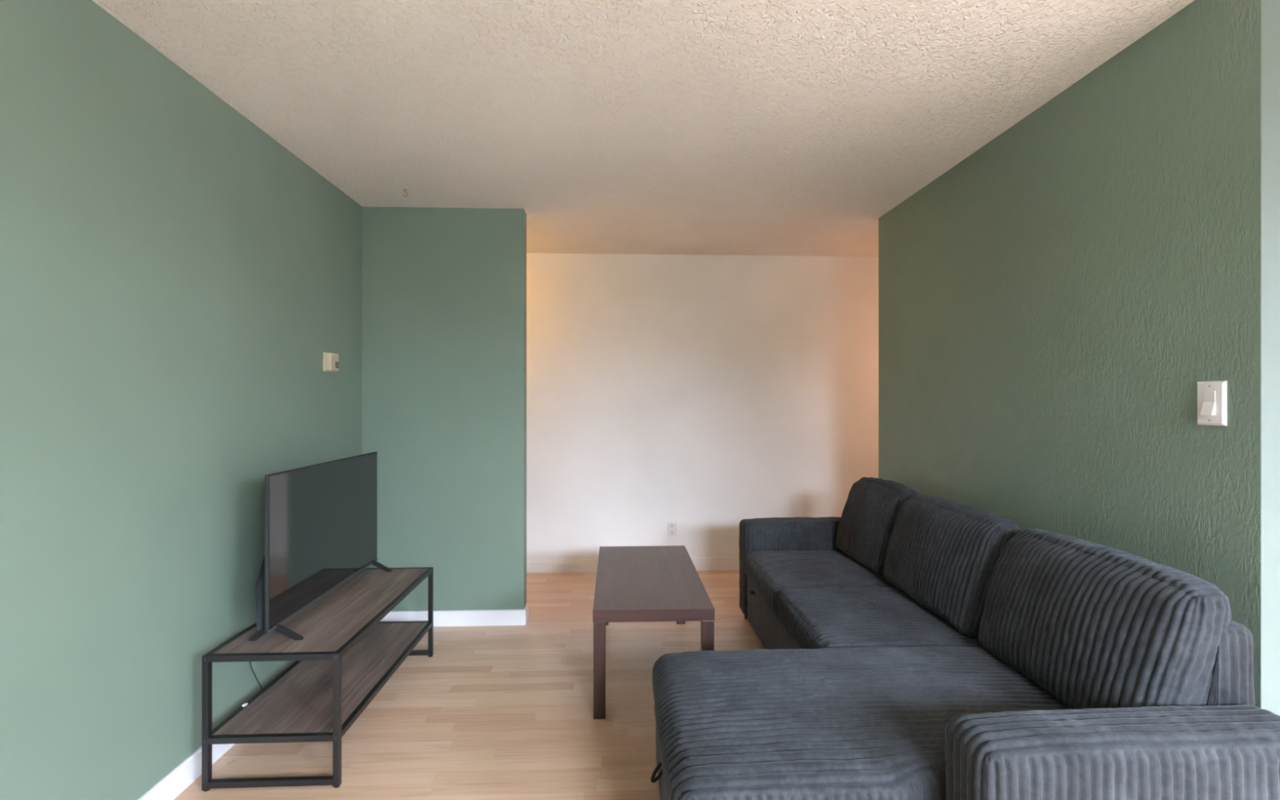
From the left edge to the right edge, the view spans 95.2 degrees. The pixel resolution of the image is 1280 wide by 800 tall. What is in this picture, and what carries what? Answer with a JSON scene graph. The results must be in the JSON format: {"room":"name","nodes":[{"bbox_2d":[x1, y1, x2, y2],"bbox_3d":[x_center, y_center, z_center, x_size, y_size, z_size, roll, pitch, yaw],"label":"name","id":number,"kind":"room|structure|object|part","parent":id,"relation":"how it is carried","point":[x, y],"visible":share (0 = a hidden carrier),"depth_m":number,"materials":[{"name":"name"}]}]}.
{"room":"living room","nodes":[
{"label":"living room","id":0,"kind":"room"},
{"bbox_2d":[0,0,362,799],"bbox_3d":[-1.566,0.097,0.862,0.120,2.440,5.055,0,0,-2],"label":"wall","id":1,"kind":"structure","parent":0,"point":[176,282],"depth_m":1.80,"materials":[{"name":"green paint"}]},
{"bbox_2d":[137,743,235,799],"bbox_3d":[-1.499,1.273,0.865,0.014,0.088,5.055,0,0,-2],"label":"baseboard","id":2,"kind":"structure","parent":1,"relation":"attached to","point":[184,775],"depth_m":1.96,"materials":[{"name":"white paint"}]},
{"bbox_2d":[323,351,338,372],"bbox_3d":[-1.577,-0.193,2.985,0.039,0.096,0.098,0,0,-2],"label":"thermostat","id":3,"kind":"object","parent":1,"relation":"attached to","point":[331,361],"visible":1,"depth_m":2.95,"materials":[{"name":"beige plastic"}]},
{"bbox_3d":[-1.591,-0.193,2.984,0.010,0.096,0.098,0,0,-2],"label":"plate","id":4,"kind":"part","parent":3,"relation":"part of","materials":[{"name":"beige plastic"}]},
{"bbox_2d":[362,206,526,626],"bbox_3d":[-2.158,0.097,3.414,2.977,2.440,0.124,0,0,-2],"label":"wall","id":5,"kind":"structure","parent":0,"point":[444,289],"depth_m":3.41,"materials":[{"name":"green paint"}]},
{"bbox_2d":[524,602,528,624],"bbox_3d":[-0.678,1.273,3.484,0.014,0.088,0.110,0,0,-2],"label":"baseboard","id":6,"kind":"structure","parent":5,"relation":"attached to","point":[526,606],"depth_m":3.48,"materials":[{"name":"white paint"}]},
{"bbox_2d":[173,570,765,799],"bbox_3d":[0.139,1.367,1.440,7.600,0.100,6.365,0,0,-2],"label":"floor","id":7,"kind":"structure","parent":0,"point":[495,712],"depth_m":2.39,"materials":[{"name":"brown wood"}]},
{"bbox_2d":[201,567,433,791],"bbox_3d":[-1.269,1.089,2.485,0.452,0.456,1.031,0,0,-2],"label":"tv stand","id":8,"kind":"object","parent":7,"relation":"on","point":[345,655],"visible":0.93,"depth_m":2.19,"materials":[{"name":"brown wood"}]},
{"bbox_3d":[-1.462,1.087,1.972,0.021,0.452,0.021,0,0,-2],"label":"leg","id":9,"kind":"part","parent":8,"relation":"part of","materials":[{"name":"black metal"}]},
{"bbox_3d":[-1.484,0.872,2.476,0.020,0.021,0.988,0,0,-2],"label":"long rail","id":10,"kind":"part","parent":8,"relation":"part of","materials":[{"name":"black metal"}]},
{"bbox_3d":[-1.484,1.147,2.476,0.020,0.021,0.988,0,0,-2],"label":"long rail","id":11,"kind":"part","parent":8,"relation":"part of","materials":[{"name":"black metal"}]},
{"bbox_3d":[-1.247,1.296,1.981,0.410,0.021,0.020,0,0,-2],"label":"cross rail","id":12,"kind":"part","parent":8,"relation":"part of","materials":[{"name":"black metal"}]},
{"bbox_3d":[-1.247,1.147,1.981,0.410,0.021,0.020,0,0,-2],"label":"cross rail","id":13,"kind":"part","parent":8,"relation":"part of","materials":[{"name":"black metal"}]},
{"bbox_3d":[-1.247,0.872,1.981,0.410,0.021,0.020,0,0,-2],"label":"cross rail","id":14,"kind":"part","parent":8,"relation":"part of","materials":[{"name":"black metal"}]},
{"bbox_2d":[248,451,391,640],"bbox_3d":[-1.323,0.562,2.516,0.184,0.598,0.941,0,0,-2],"label":"television","id":15,"kind":"object","parent":8,"relation":"on","point":[321,519],"visible":1,"depth_m":2.35,"materials":[{"name":"grey plastic"}]},
{"bbox_2d":[249,661,262,688],"bbox_3d":[-1.497,1.004,2.342,0.114,0.617,0.303,0,0,-35],"label":"power cord","id":16,"kind":"object","parent":15,"relation":"hanging from","point":[250,661],"visible":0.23,"depth_m":2.33,"materials":[{"name":"black plastic"}]},
{"bbox_3d":[-1.032,1.087,1.990,0.021,0.452,0.021,0,0,-2],"label":"leg","id":17,"kind":"part","parent":8,"relation":"part of","materials":[{"name":"black metal"}]},
{"bbox_3d":[-1.053,0.872,2.495,0.020,0.021,0.988,0,0,-2],"label":"long rail","id":18,"kind":"part","parent":8,"relation":"part of","materials":[{"name":"black metal"}]},
{"bbox_3d":[-1.053,1.147,2.495,0.020,0.021,0.988,0,0,-2],"label":"long rail","id":19,"kind":"part","parent":8,"relation":"part of","materials":[{"name":"black metal"}]},
{"bbox_3d":[-1.290,0.872,2.990,0.410,0.021,0.020,0,0,-2],"label":"cross rail","id":20,"kind":"part","parent":8,"relation":"part of","materials":[{"name":"black metal"}]},
{"bbox_3d":[-1.290,1.147,2.990,0.410,0.021,0.020,0,0,-2],"label":"cross rail","id":21,"kind":"part","parent":8,"relation":"part of","materials":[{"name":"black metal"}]},
{"bbox_3d":[-1.290,1.296,2.990,0.410,0.021,0.020,0,0,-2],"label":"cross rail","id":22,"kind":"part","parent":8,"relation":"part of","materials":[{"name":"black metal"}]},
{"bbox_3d":[-1.075,1.087,2.999,0.021,0.452,0.021,0,0,-2],"label":"leg","id":23,"kind":"part","parent":8,"relation":"part of","materials":[{"name":"black metal"}]},
{"bbox_2d":[592,545,715,719],"bbox_3d":[0.036,1.093,2.944,0.506,0.449,1.056,0,0,-2],"label":"coffee table","id":24,"kind":"object","parent":7,"relation":"on","point":[634,584],"visible":0.84,"depth_m":2.60,"materials":[{"name":"brown wood"}]},
{"bbox_3d":[-0.168,1.117,2.434,0.050,0.399,0.050,0,0,-2],"label":"leg","id":25,"kind":"part","parent":24,"relation":"part of","materials":[{"name":"brown wood"}]},
{"bbox_3d":[0.241,1.117,3.454,0.050,0.399,0.050,0,0,-2],"label":"leg","id":26,"kind":"part","parent":24,"relation":"part of","materials":[{"name":"brown wood"}]},
{"bbox_3d":[0.283,1.117,2.453,0.050,0.399,0.050,0,0,-2],"label":"leg","id":27,"kind":"part","parent":24,"relation":"part of","materials":[{"name":"brown wood"}]},
{"bbox_2d":[650,476,1279,799],"bbox_3d":[0.712,0.872,2.374,1.426,0.889,2.404,0,0,-2],"label":"sectional sofa","id":28,"kind":"object","parent":7,"relation":"on","point":[917,647],"visible":1,"depth_m":1.58,"materials":[{"name":"charcoal ribbed corduroy fabric"}]},
{"bbox_3d":[0.981,0.990,3.490,0.761,0.570,0.191,0,0,-2],"label":"armrest","id":29,"kind":"part","parent":28,"relation":"part of","materials":[{"name":"grey fabric"}]},
{"bbox_2d":[744,550,896,613],"bbox_3d":[0.918,0.935,3.065,0.632,0.162,0.669,0,0,-2],"label":"seat cushion","id":30,"kind":"object","parent":28,"relation":"on","point":[770,572],"depth_m":2.95,"materials":[{"name":"grey fabric"}]},
{"bbox_2d":[652,646,1071,799],"bbox_3d":[0.670,0.931,1.686,1.241,0.178,0.759,0,0,-2],"label":"cushion","id":31,"kind":"object","parent":28,"relation":"on","point":[839,722],"depth_m":1.59,"materials":[{"name":"grey fabric"}]},
{"bbox_2d":[835,476,919,575],"bbox_3d":[1.254,0.648,3.115,0.261,0.441,0.575,0,0,-2],"label":"cushion","id":32,"kind":"object","parent":28,"relation":"on","point":[864,530],"depth_m":3.00,"materials":[{"name":"grey fabric"}]},
{"bbox_2d":[777,586,982,648],"bbox_3d":[0.946,0.935,2.406,0.630,0.161,0.654,0,0,-2],"label":"seat cushion","id":33,"kind":"object","parent":28,"relation":"on","point":[813,617],"depth_m":2.31,"materials":[{"name":"grey fabric"}]},
{"bbox_2d":[883,494,1022,636],"bbox_3d":[1.279,0.654,2.461,0.261,0.434,0.728,0,0,-2],"label":"cushion","id":34,"kind":"object","parent":28,"relation":"on","point":[942,554],"depth_m":2.31,"materials":[{"name":"grey fabric"}]},
{"bbox_2d":[977,528,1231,709],"bbox_3d":[1.299,0.653,1.728,0.276,0.439,0.722,0,0,-2],"label":"cushion","id":35,"kind":"object","parent":28,"relation":"on","point":[1075,622],"depth_m":1.56,"materials":[{"name":"grey fabric"}]},
{"bbox_3d":[1.074,0.987,1.284,0.760,0.576,0.194,0,0,-2],"label":"armrest","id":36,"kind":"part","parent":28,"relation":"part of","materials":[{"name":"grey fabric"}]},
{"bbox_3d":[1.319,0.775,2.399,0.204,0.492,2.060,0,0,-2],"label":"backrest frame","id":37,"kind":"part","parent":28,"relation":"part of","materials":[{"name":"grey fabric"}]},
{"bbox_2d":[92,0,1194,257],"bbox_3d":[0.139,-1.173,1.440,7.600,0.100,6.365,0,0,-2],"label":"ceiling","id":38,"kind":"structure","parent":0,"point":[724,127],"depth_m":2.16,"materials":[{"name":"white paint"}]},
{"bbox_2d":[403,188,408,196],"bbox_3d":[-1.251,-1.103,3.117,0.022,0.039,0.022,0,0,43],"label":"ceiling hook","id":39,"kind":"object","parent":38,"relation":"attached to","point":[405,189],"visible":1,"depth_m":3.11,"materials":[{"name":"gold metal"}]},
{"bbox_2d":[526,253,878,559],"bbox_3d":[0.007,0.097,4.559,7.400,2.440,0.120,0,0,-2],"label":"wall","id":40,"kind":"structure","parent":0,"point":[707,394],"depth_m":4.52,"materials":[{"name":"white paint"}]},
{"bbox_2d":[526,556,739,573],"bbox_3d":[0.009,1.267,4.491,7.400,0.100,0.016,0,0,-2],"label":"baseboard","id":41,"kind":"structure","parent":40,"relation":"attached to","point":[714,563],"depth_m":4.47,"materials":[{"name":"white paint"}]},
{"bbox_2d":[667,520,676,536],"bbox_3d":[0.247,0.993,4.505,0.072,0.116,0.010,0,0,-2],"label":"wall outlet","id":42,"kind":"object","parent":40,"relation":"attached to","point":[672,525],"visible":1,"depth_m":4.50,"materials":[{"name":"white plastic"}]},
{"bbox_2d":[670,529,674,534],"bbox_3d":[0.247,1.019,4.503,0.034,0.038,0.004,0,0,-2],"label":"receptacle","id":43,"kind":"object","parent":42,"relation":"attached to","point":[672,531],"depth_m":4.50,"materials":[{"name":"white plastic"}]},
{"bbox_2d":[670,523,674,528],"bbox_3d":[0.247,0.967,4.503,0.034,0.038,0.004,0,0,-2],"label":"receptacle","id":44,"kind":"object","parent":42,"relation":"attached to","point":[672,525],"depth_m":4.50,"materials":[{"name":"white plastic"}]},
{"bbox_2d":[878,0,1260,707],"bbox_3d":[1.581,0.097,2.545,0.120,2.440,2.139,0,0,-2],"label":"wall","id":45,"kind":"structure","parent":0,"point":[1055,304],"depth_m":1.94,"materials":[{"name":"green paint"}]},
{"bbox_2d":[1197,381,1226,426],"bbox_3d":[1.551,0.009,1.592,0.019,0.120,0.077,0,0,-2],"label":"light switch","id":46,"kind":"object","parent":45,"relation":"attached to","point":[1211,395],"visible":1,"depth_m":1.58,"materials":[{"name":"white plastic"}]},
{"bbox_2d":[1260,0,1279,715],"bbox_3d":[2.699,0.097,1.571,2.273,2.440,0.100,0,0,-2],"label":"wall","id":47,"kind":"structure","parent":0,"point":[1269,9],"depth_m":1.47,"materials":[{"name":"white paint"}]}
]}

